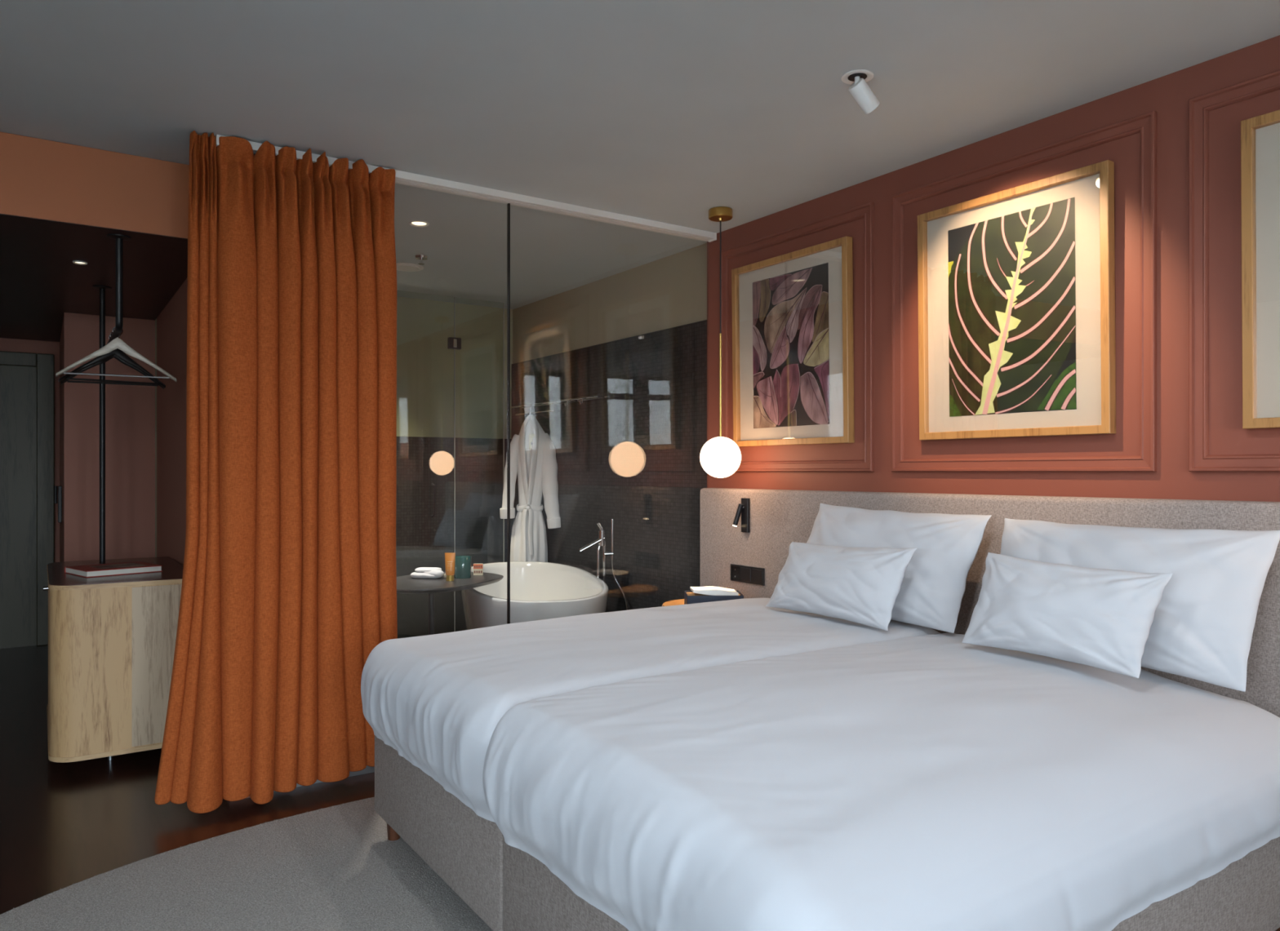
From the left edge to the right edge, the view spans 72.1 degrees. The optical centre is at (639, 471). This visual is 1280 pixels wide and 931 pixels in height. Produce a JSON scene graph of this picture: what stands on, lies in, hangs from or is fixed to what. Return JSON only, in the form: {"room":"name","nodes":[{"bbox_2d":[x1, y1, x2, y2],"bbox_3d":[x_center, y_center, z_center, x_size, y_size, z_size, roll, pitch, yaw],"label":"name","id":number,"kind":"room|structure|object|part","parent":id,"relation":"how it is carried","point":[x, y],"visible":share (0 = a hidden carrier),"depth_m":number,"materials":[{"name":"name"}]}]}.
{"room":"hotel room","nodes":[
{"label":"hotel room","id":0,"kind":"room"},
{"bbox_2d":[0,337,59,562],"bbox_3d":[-5.391,0.100,6.128,3.400,2.400,0.200,0,0,-34],"label":"door frame","id":1,"kind":"structure","parent":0,"point":[36,347],"depth_m":6.66,"materials":[{"name":"paint"}]},
{"bbox_2d":[0,351,54,648],"bbox_3d":[-4.819,0.210,6.333,0.995,2.180,0.102,0,0,-34],"label":"door","id":2,"kind":"structure","parent":1,"relation":"in","point":[27,380],"depth_m":6.53,"materials":[{"name":"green wood"}]},
{"bbox_2d":[53,486,62,522],"bbox_3d":[-3.994,0.225,6.028,0.045,0.250,0.060,0,0,-34],"label":"door handle","id":3,"kind":"object","parent":2,"relation":"attached to","point":[60,488],"depth_m":6.01,"materials":[{"name":"black metal"}]},
{"bbox_2d":[0,213,187,342],"bbox_3d":[-4.285,-0.985,4.432,3.315,0.002,3.848,0,0,-34],"label":"ceiling","id":4,"kind":"structure","parent":0,"point":[40,282],"depth_m":4.35,"materials":[{"name":"brown paint"}]},
{"bbox_2d":[72,260,87,265],"bbox_3d":[-2.629,-0.980,4.126,0.060,0.006,0.060,0,0,-34],"label":"recessed light","id":5,"kind":"object","parent":4,"relation":"in","point":[77,262],"visible":1,"depth_m":4.12,"materials":[{"name":"white"}]},
{"bbox_2d":[92,234,131,561],"bbox_3d":[-2.525,-0.252,4.185,0.090,1.463,1.310,0,0,-34],"label":"rail","id":6,"kind":"object","parent":4,"relation":"hanging from","point":[119,238],"visible":0.94,"depth_m":4.68,"materials":[{"name":"black metal"}]},
{"bbox_2d":[57,332,165,388],"bbox_3d":[-2.336,-0.502,3.903,0.410,0.237,0.054,0,0,-41],"label":"clothes hanger","id":7,"kind":"object","parent":6,"relation":"hanging from","point":[119,353],"visible":0.79,"depth_m":3.89,"materials":[{"name":"silver metal"}]},
{"bbox_2d":[60,333,164,389],"bbox_3d":[-2.378,-0.501,3.971,0.400,0.239,0.054,0,0,-31],"label":"clothes hanger","id":8,"kind":"object","parent":6,"relation":"hanging from","point":[64,381],"visible":0.43,"depth_m":3.95,"materials":[{"name":"silver metal"}]},
{"bbox_3d":[-2.516,-0.783,4.171,0.027,0.393,1.213,0,0,-34],"label":"rail","id":9,"kind":"part","parent":6,"relation":"part of","materials":[{"name":"black metal"}]},
{"bbox_2d":[55,327,176,382],"bbox_3d":[-2.242,-0.508,3.774,0.445,0.225,0.054,0,0,-28],"label":"clothes hanger","id":10,"kind":"object","parent":6,"relation":"hanging from","point":[117,343],"visible":0.93,"depth_m":3.75,"materials":[{"name":"silver metal"}]},
{"bbox_2d":[0,132,189,238],"bbox_3d":[-4.285,-1.142,4.431,3.315,0.312,3.850,0,0,-34],"label":"wall","id":11,"kind":"structure","parent":0,"point":[40,179],"depth_m":3.52,"materials":[{"name":"brown paint"}]},
{"bbox_2d":[59,312,155,562],"bbox_3d":[-3.782,0.158,6.196,0.495,2.284,1.500,0,0,-34],"label":"wall","id":12,"kind":"structure","parent":0,"point":[130,410],"depth_m":5.58,"materials":[{"name":"brown paint"}]},
{"bbox_2d":[0,644,374,915],"bbox_3d":[-1.300,1.360,2.261,6.200,0.120,11.400,0,0,-34],"label":"floor","id":13,"kind":"structure","parent":0,"point":[63,824],"depth_m":3.42,"materials":[{"name":"brown wood"}]},
{"bbox_2d":[43,556,183,762],"bbox_3d":[-2.574,0.890,4.314,0.591,0.820,1.170,0,0,-34],"label":"base cabinet","id":14,"kind":"object","parent":13,"relation":"on","point":[112,639],"visible":0.77,"depth_m":3.82,"materials":[{"name":"brown wood"}]},
{"bbox_3d":[-2.389,1.266,3.963,0.022,0.068,0.021,0,0,-34],"label":"leg","id":15,"kind":"part","parent":14,"relation":"part of","materials":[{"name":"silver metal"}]},
{"bbox_2d":[64,561,162,577],"bbox_3d":[-2.506,0.465,4.184,0.290,0.030,0.325,0,0,40],"label":"book","id":16,"kind":"object","parent":14,"relation":"on","point":[134,567],"visible":1,"depth_m":4.12,"materials":[{"name":"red paper"}]},
{"bbox_2d":[90,563,145,568],"bbox_3d":[-2.492,0.450,4.193,0.160,0.001,0.195,0,0,40],"label":"book","id":17,"kind":"object","parent":16,"relation":"on","point":[140,566],"depth_m":4.18,"materials":[{"name":"paper"}]},
{"bbox_3d":[-2.120,0.857,3.920,0.255,0.698,0.006,0,0,-34],"label":"door panel","id":18,"kind":"part","parent":14,"relation":"part of","materials":[{"name":"grey wood"}]},
{"bbox_2d":[273,181,708,791],"bbox_3d":[-0.579,0.001,4.205,2.313,2.599,0.028,0,0,-34],"label":"glass wall","id":19,"kind":"structure","parent":13,"relation":"on","point":[367,770],"depth_m":4.17,"materials":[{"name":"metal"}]},
{"bbox_3d":[-0.579,1.275,4.205,2.313,0.050,0.028,0,0,-34],"label":"rail","id":20,"kind":"part","parent":19,"relation":"part of","materials":[{"name":"grey metal"}]},
{"bbox_3d":[-0.579,-1.286,4.205,2.313,0.027,0.024,0,0,-34],"label":"rail","id":21,"kind":"part","parent":19,"relation":"part of","materials":[{"name":"white metal"}]},
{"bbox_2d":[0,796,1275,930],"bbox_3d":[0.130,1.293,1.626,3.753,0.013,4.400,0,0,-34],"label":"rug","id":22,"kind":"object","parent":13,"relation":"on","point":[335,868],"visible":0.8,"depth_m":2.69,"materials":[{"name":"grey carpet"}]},
{"bbox_2d":[374,735,1279,930],"bbox_3d":[0.477,0.994,2.774,1.975,0.588,2.135,0,0,-34],"label":"bed","id":23,"kind":"object","parent":22,"relation":"on","point":[506,886],"visible":0.23,"depth_m":2.25,"materials":[{"name":"beige fabric"}]},
{"bbox_3d":[-0.864,1.244,3.085,0.053,0.088,0.053,0,0,-34],"label":"leg","id":24,"kind":"part","parent":23,"relation":"part of","materials":[{"name":"brown wood"}]},
{"bbox_2d":[360,598,939,822],"bbox_3d":[0.105,0.755,3.175,1.968,0.397,1.179,0,0,-34],"label":"duvet","id":25,"kind":"object","parent":23,"relation":"on","point":[438,701],"visible":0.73,"depth_m":2.77,"materials":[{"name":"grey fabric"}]},
{"bbox_2d":[765,542,917,631],"bbox_3d":[0.747,0.416,3.372,0.170,0.291,0.682,0,0,-34],"label":"pillow","id":26,"kind":"object","parent":25,"relation":"on","point":[860,585],"visible":1,"depth_m":3.27,"materials":[{"name":"grey fabric"}]},
{"bbox_2d":[806,503,991,633],"bbox_3d":[0.943,0.355,3.485,0.246,0.430,0.880,0,0,-34],"label":"pillow","id":27,"kind":"object","parent":25,"relation":"on","point":[932,589],"visible":0.61,"depth_m":3.25,"materials":[{"name":"grey fabric"}]},
{"bbox_2d":[482,633,1279,930],"bbox_3d":[0.718,0.760,2.281,1.962,0.407,1.225,0,0,-34],"label":"duvet","id":28,"kind":"object","parent":23,"relation":"on","point":[940,782],"visible":0.98,"depth_m":1.82,"materials":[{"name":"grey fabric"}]},
{"bbox_2d":[961,552,1172,678],"bbox_3d":[1.255,0.415,2.642,0.179,0.290,0.589,0,0,-34],"label":"pillow","id":29,"kind":"object","parent":28,"relation":"on","point":[1103,619],"visible":1,"depth_m":2.56,"materials":[{"name":"grey fabric"}]},
{"bbox_2d":[1000,518,1279,692],"bbox_3d":[1.469,0.379,2.733,0.228,0.433,0.853,0,0,-34],"label":"pillow","id":30,"kind":"object","parent":28,"relation":"on","point":[1202,628],"visible":0.56,"depth_m":2.51,"materials":[{"name":"grey fabric"}]},
{"bbox_2d":[662,599,684,606],"bbox_3d":[0.324,0.980,4.361,0.430,0.640,0.430,0,0,-34],"label":"nightstand","id":31,"kind":"object","parent":13,"relation":"on","point":[681,602],"visible":0.07,"depth_m":4.42,"materials":[{"name":"brown wood"}]},
{"bbox_2d":[684,591,743,604],"bbox_3d":[0.357,0.625,4.268,0.270,0.068,0.180,0,0,-1],"label":"storage box","id":32,"kind":"object","parent":31,"relation":"on","point":[690,597],"visible":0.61,"depth_m":4.18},
{"bbox_2d":[689,586,738,595],"bbox_3d":[0.359,0.578,4.268,0.221,0.030,0.140,0,0,-1],"label":"booklet","id":33,"kind":"object","parent":32,"relation":"on","point":[708,590],"visible":1,"depth_m":4.20,"materials":[{"name":"white paper"}]},
{"bbox_2d":[156,154,255,798],"bbox_3d":[-2.308,0.000,4.581,0.120,2.600,2.630,0,0,-34],"label":"wall","id":34,"kind":"structure","parent":0,"point":[171,322],"depth_m":4.99,"materials":[{"name":"brown paint"}]},
{"bbox_2d":[155,296,512,557],"bbox_3d":[-2.032,0.000,6.452,2.685,2.600,0.150,0,0,-34],"label":"wall","id":35,"kind":"structure","parent":0,"point":[424,362],"depth_m":6.74,"materials":[{"name":"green paint"}]},
{"bbox_2d":[395,436,511,638],"bbox_3d":[-2.012,0.514,6.368,2.383,1.548,0.012,0,0,-34],"label":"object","id":36,"kind":"structure","parent":35,"relation":"attached to","point":[422,540],"depth_m":6.71,"materials":[{"name":"black tile"}]},
{"bbox_2d":[512,243,706,364],"bbox_3d":[-0.222,0.000,6.030,0.170,2.600,2.588,0,0,-34],"label":"wall","id":37,"kind":"structure","parent":0,"point":[670,291],"depth_m":5.76,"materials":[{"name":"beige paint"}]},
{"bbox_2d":[510,395,612,415],"bbox_3d":[-0.582,-0.463,6.243,0.162,0.067,1.270,0,0,-34],"label":"towel rack","id":38,"kind":"object","parent":37,"relation":"attached to","point":[594,397],"visible":1,"depth_m":6.23,"materials":[{"name":"silver metal"}]},
{"bbox_2d":[499,403,560,562],"bbox_3d":[-0.789,0.099,6.418,0.451,1.203,0.224,0,0,6],"label":"bathrobe","id":39,"kind":"object","parent":38,"relation":"hanging from","point":[532,451],"visible":0.99,"depth_m":6.37,"materials":[{"name":"white fabric"}]},
{"bbox_3d":[-0.779,-0.435,6.502,0.012,0.011,0.620,0,0,-34],"label":"rail","id":40,"kind":"part","parent":38,"relation":"part of","materials":[{"name":"silver metal"}]},
{"bbox_3d":[-0.629,-0.490,6.210,0.012,0.011,1.270,0,0,-34],"label":"rail","id":41,"kind":"part","parent":38,"relation":"part of","materials":[{"name":"silver metal"}]},
{"bbox_3d":[-0.563,-0.490,6.255,0.012,0.011,1.270,0,0,-34],"label":"rail","id":42,"kind":"part","parent":38,"relation":"part of","materials":[{"name":"silver metal"}]},
{"bbox_2d":[511,320,706,612],"bbox_3d":[-0.299,0.214,5.982,0.012,2.148,2.580,0,0,-34],"label":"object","id":43,"kind":"structure","parent":37,"relation":"attached to","point":[631,458],"depth_m":5.63,"materials":[{"name":"clear glass"}]},
{"bbox_2d":[0,0,1279,309],"bbox_3d":[-1.300,-1.375,2.261,6.200,0.150,11.400,0,0,-34],"label":"ceiling","id":44,"kind":"structure","parent":0,"point":[672,112],"depth_m":2.99,"materials":[{"name":"grey paint"}]},
{"bbox_2d":[395,262,423,271],"bbox_3d":[-1.481,-1.292,5.575,0.210,0.016,0.210,0,0,-34],"label":"ceiling vent","id":45,"kind":"object","parent":44,"relation":"in","point":[404,267],"visible":0.81,"depth_m":5.54,"materials":[{"name":"white"}]},
{"bbox_2d":[408,220,429,226],"bbox_3d":[-1.156,-1.296,4.598,0.104,0.006,0.104,0,0,-34],"label":"recessed light","id":46,"kind":"object","parent":44,"relation":"in","point":[414,223],"visible":1,"depth_m":4.60,"materials":[{"name":"white"}]},
{"bbox_2d":[414,254,427,265],"bbox_3d":[-1.321,-1.276,5.309,0.080,0.046,0.080,0,0,-34],"label":"sprinkler head","id":47,"kind":"object","parent":44,"relation":"attached to","point":[420,257],"visible":1,"depth_m":5.29},
{"bbox_2d":[215,134,716,242],"bbox_3d":[-0.623,-1.280,4.108,2.483,0.040,0.058,0,0,-34],"label":"track","id":48,"kind":"object","parent":44,"relation":"attached to","point":[400,176],"visible":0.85,"depth_m":4.15,"materials":[{"name":"white metal"}]},
{"bbox_2d":[154,130,397,813],"bbox_3d":[-1.399,-0.008,3.502,0.934,2.576,0.153,0,0,-34],"label":"curtain","id":49,"kind":"object","parent":48,"relation":"hanging from","point":[289,586],"visible":0.96,"depth_m":3.46,"materials":[{"name":"orange fabric"}]},
{"bbox_2d":[699,206,741,478],"bbox_3d":[0.400,-0.633,4.364,0.204,1.330,0.204,0,0,-34],"label":"pendant lamp","id":50,"kind":"object","parent":44,"relation":"hanging from","point":[720,457],"visible":1,"depth_m":4.31,"materials":[{"name":"white glass"}]},
{"bbox_3d":[0.400,-0.426,4.364,0.012,0.517,0.012,0,0,-34],"label":"stem","id":51,"kind":"part","parent":50,"relation":"part of","materials":[{"name":"gold metal"}]},
{"bbox_3d":[0.400,-0.070,4.364,0.204,0.204,0.204,0,0,-34],"label":"globe","id":52,"kind":"part","parent":50,"relation":"part of","materials":[{"name":"white glass"}]},
{"bbox_3d":[0.400,-0.963,4.364,0.007,0.566,0.007,0,0,-34],"label":"cord","id":53,"kind":"part","parent":50,"relation":"part of","materials":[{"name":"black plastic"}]},
{"bbox_2d":[840,69,879,114],"bbox_3d":[0.729,-1.244,2.900,0.138,0.112,0.104,0,0,-34],"label":"ceiling spotlight","id":54,"kind":"object","parent":44,"relation":"attached to","point":[860,91],"visible":1,"depth_m":2.88,"materials":[{"name":"white metal"}]},
{"bbox_3d":[0.715,-1.280,2.891,0.018,0.035,0.018,0,0,-34],"label":"stem","id":55,"kind":"part","parent":54,"relation":"part of","materials":[{"name":"white metal"}]},
{"bbox_2d":[706,35,1279,502],"bbox_3d":[2.422,0.000,2.083,0.250,2.600,6.912,0,0,-34],"label":"wall","id":56,"kind":"structure","parent":0,"point":[1169,95],"depth_m":3.01,"materials":[{"name":"red paint"}]},
{"bbox_2d":[731,236,854,447],"bbox_3d":[0.726,-0.595,4.298,0.053,0.930,0.797,0,0,-34],"label":"framed picture","id":57,"kind":"object","parent":56,"relation":"attached to","point":[793,347],"visible":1,"depth_m":4.26,"materials":[{"name":"brown wood"}]},
{"bbox_2d":[752,262,830,428],"bbox_3d":[0.730,-0.596,4.301,0.011,0.750,0.526,0,0,-34],"label":"print","id":58,"kind":"object","parent":57,"relation":"attached to","point":[791,307],"depth_m":4.28,"materials":[{"name":"multicoloured"}]},
{"bbox_2d":[721,202,874,471],"bbox_3d":[0.733,-0.595,4.319,0.020,1.190,1.050,0,0,-34],"label":"trim","id":59,"kind":"structure","parent":56,"relation":"attached to","point":[866,211],"depth_m":4.08,"materials":[{"name":"red paint"}]},
{"bbox_2d":[700,488,1279,717],"bbox_3d":[1.361,0.635,3.327,0.099,1.090,3.562,0,0,-34],"label":"headboard","id":60,"kind":"object","parent":56,"relation":"attached to","point":[779,518],"visible":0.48,"depth_m":3.33,"materials":[{"name":"beige fabric"}]},
{"bbox_2d":[733,497,750,533],"bbox_3d":[0.515,0.222,4.448,0.090,0.173,0.043,0,0,19],"label":"reading lamp","id":61,"kind":"object","parent":60,"relation":"attached to","point":[744,508],"visible":1,"depth_m":4.43,"materials":[{"name":"black plastic"}]},
{"bbox_3d":[0.534,0.222,4.441,0.018,0.173,0.052,0,0,-34],"label":"wall plate","id":62,"kind":"part","parent":61,"relation":"part of","materials":[{"name":"black plastic"}]},
{"bbox_2d":[730,564,764,586],"bbox_3d":[0.539,0.520,4.434,0.012,0.085,0.254,0,0,-34],"label":"panel","id":63,"kind":"object","parent":60,"relation":"attached to","point":[744,574],"visible":1,"depth_m":4.42,"materials":[{"name":"black plastic"}]},
{"bbox_2d":[741,567,751,582],"bbox_3d":[0.535,0.520,4.435,0.004,0.067,0.074,0,0,-34],"label":"rocker switch","id":64,"kind":"object","parent":63,"relation":"attached to","point":[745,571],"depth_m":4.43,"materials":[{"name":"black plastic"}]},
{"bbox_2d":[752,568,762,583],"bbox_3d":[0.583,0.520,4.364,0.004,0.067,0.074,0,0,-34],"label":"rocker switch","id":65,"kind":"object","parent":63,"relation":"attached to","point":[757,573],"depth_m":4.36,"materials":[{"name":"black plastic"}]},
{"bbox_2d":[917,160,1115,440],"bbox_3d":[1.390,-0.595,3.325,0.053,0.930,0.787,0,0,-34],"label":"framed picture","id":66,"kind":"object","parent":56,"relation":"attached to","point":[1016,285],"visible":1,"depth_m":3.28,"materials":[{"name":"brown wood"}]},
{"bbox_2d":[947,197,1076,417],"bbox_3d":[1.393,-0.596,3.327,0.013,0.750,0.526,0,0,-34],"label":"print","id":67,"kind":"object","parent":66,"relation":"attached to","point":[1012,273],"depth_m":3.30,"materials":[{"name":"multicoloured"}]},
{"bbox_2d":[891,111,1156,471],"bbox_3d":[1.396,-0.595,3.348,0.020,1.190,1.083,0,0,-34],"label":"trim","id":68,"kind":"structure","parent":56,"relation":"attached to","point":[1145,124],"depth_m":3.13,"materials":[{"name":"red paint"}]},
{"bbox_2d":[1188,70,1279,471],"bbox_3d":[2.062,-0.595,2.372,0.020,1.190,1.070,0,0,-34],"label":"trim","id":69,"kind":"structure","parent":56,"relation":"attached to","point":[1199,107],"depth_m":2.78,"materials":[{"name":"red paint"}]},
{"bbox_2d":[1240,110,1279,429],"bbox_3d":[2.059,-0.595,2.343,0.053,0.930,0.791,0,0,-34],"label":"framed picture","id":70,"kind":"object","parent":56,"relation":"attached to","point":[1260,135],"visible":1,"depth_m":2.64,"materials":[{"name":"brown wood"}]},
{"bbox_3d":[-1.286,1.294,5.315,2.395,0.012,2.570,0,0,-34],"label":"floor","id":71,"kind":"structure","parent":0,"visible":0},
{"bbox_2d":[396,572,503,635],"bbox_3d":[-1.090,0.934,4.709,0.561,0.708,0.784,0,0,20],"label":"side table","id":72,"kind":"object","parent":71,"relation":"on","point":[406,584],"visible":0.41,"depth_m":4.60,"materials":[{"name":"grey wood"}]},
{"bbox_2d":[410,567,444,578],"bbox_3d":[-1.152,0.552,4.778,0.190,0.057,0.112,0,0,9],"label":"folded towel","id":73,"kind":"object","parent":72,"relation":"on","point":[421,572],"visible":1,"depth_m":4.74,"materials":[{"name":"white fabric"}]},
{"bbox_3d":[-1.118,0.943,4.709,0.032,0.674,0.031,0,0,-34],"label":"post","id":74,"kind":"part","parent":72,"relation":"part of","materials":[{"name":"black metal"}]},
{"bbox_2d":[444,552,455,581],"bbox_3d":[-1.008,0.505,4.663,0.048,0.148,0.046,0,0,-34],"label":"tube","id":75,"kind":"object","parent":72,"relation":"on","point":[450,557],"visible":1,"depth_m":4.65,"materials":[{"name":"orange plastic"}]},
{"bbox_2d":[453,555,471,578],"bbox_3d":[-0.966,0.521,4.788,0.092,0.116,0.092,0,0,-34],"label":"candle jar","id":76,"kind":"object","parent":72,"relation":"on","point":[462,563],"visible":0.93,"depth_m":4.75,"materials":[{"name":"teal glass"}]},
{"bbox_2d":[473,564,483,575],"bbox_3d":[-0.904,0.547,4.909,0.052,0.064,0.019,0,0,-4],"label":"matchbox","id":77,"kind":"object","parent":72,"relation":"on","point":[477,568],"visible":1,"depth_m":4.90,"materials":[{"name":"beige"}]},
{"bbox_2d":[431,297,504,631],"bbox_3d":[-1.694,0.014,6.088,1.662,2.548,0.072,0,0,-34],"label":"screen","id":78,"kind":"object","parent":71,"relation":"on","point":[454,343],"visible":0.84,"depth_m":6.35,"materials":[{"name":"clear glass"}]},
{"bbox_3d":[-1.464,0.205,6.228,0.016,0.245,0.045,0,0,-34],"label":"handle","id":79,"kind":"part","parent":78,"relation":"part of","materials":[{"name":"black metal"}]},
{"bbox_2d":[461,561,608,630],"bbox_3d":[-0.670,0.962,5.402,0.847,0.648,1.698,0,0,-18],"label":"bathtub","id":80,"kind":"object","parent":71,"relation":"on","point":[539,590],"visible":0.41,"depth_m":5.54,"materials":[{"name":"white ceramic"}]},
{"bbox_2d":[578,519,627,612],"bbox_3d":[-0.232,0.793,5.553,0.314,0.987,0.120,0,0,-17],"label":"faucet","id":81,"kind":"object","parent":71,"relation":"on","point":[601,541],"visible":0.49,"depth_m":5.54,"materials":[{"name":"silver metal"}]},
{"bbox_3d":[-0.301,0.460,5.530,0.169,0.106,0.030,0,0,-14],"label":"spout","id":82,"kind":"part","parent":81,"relation":"part of","materials":[{"name":"silver metal"}]},
{"bbox_3d":[-0.250,0.348,5.549,0.044,0.059,0.023,0,0,-8],"label":"lever","id":83,"kind":"part","parent":81,"relation":"part of","materials":[{"name":"silver metal"}]}
]}

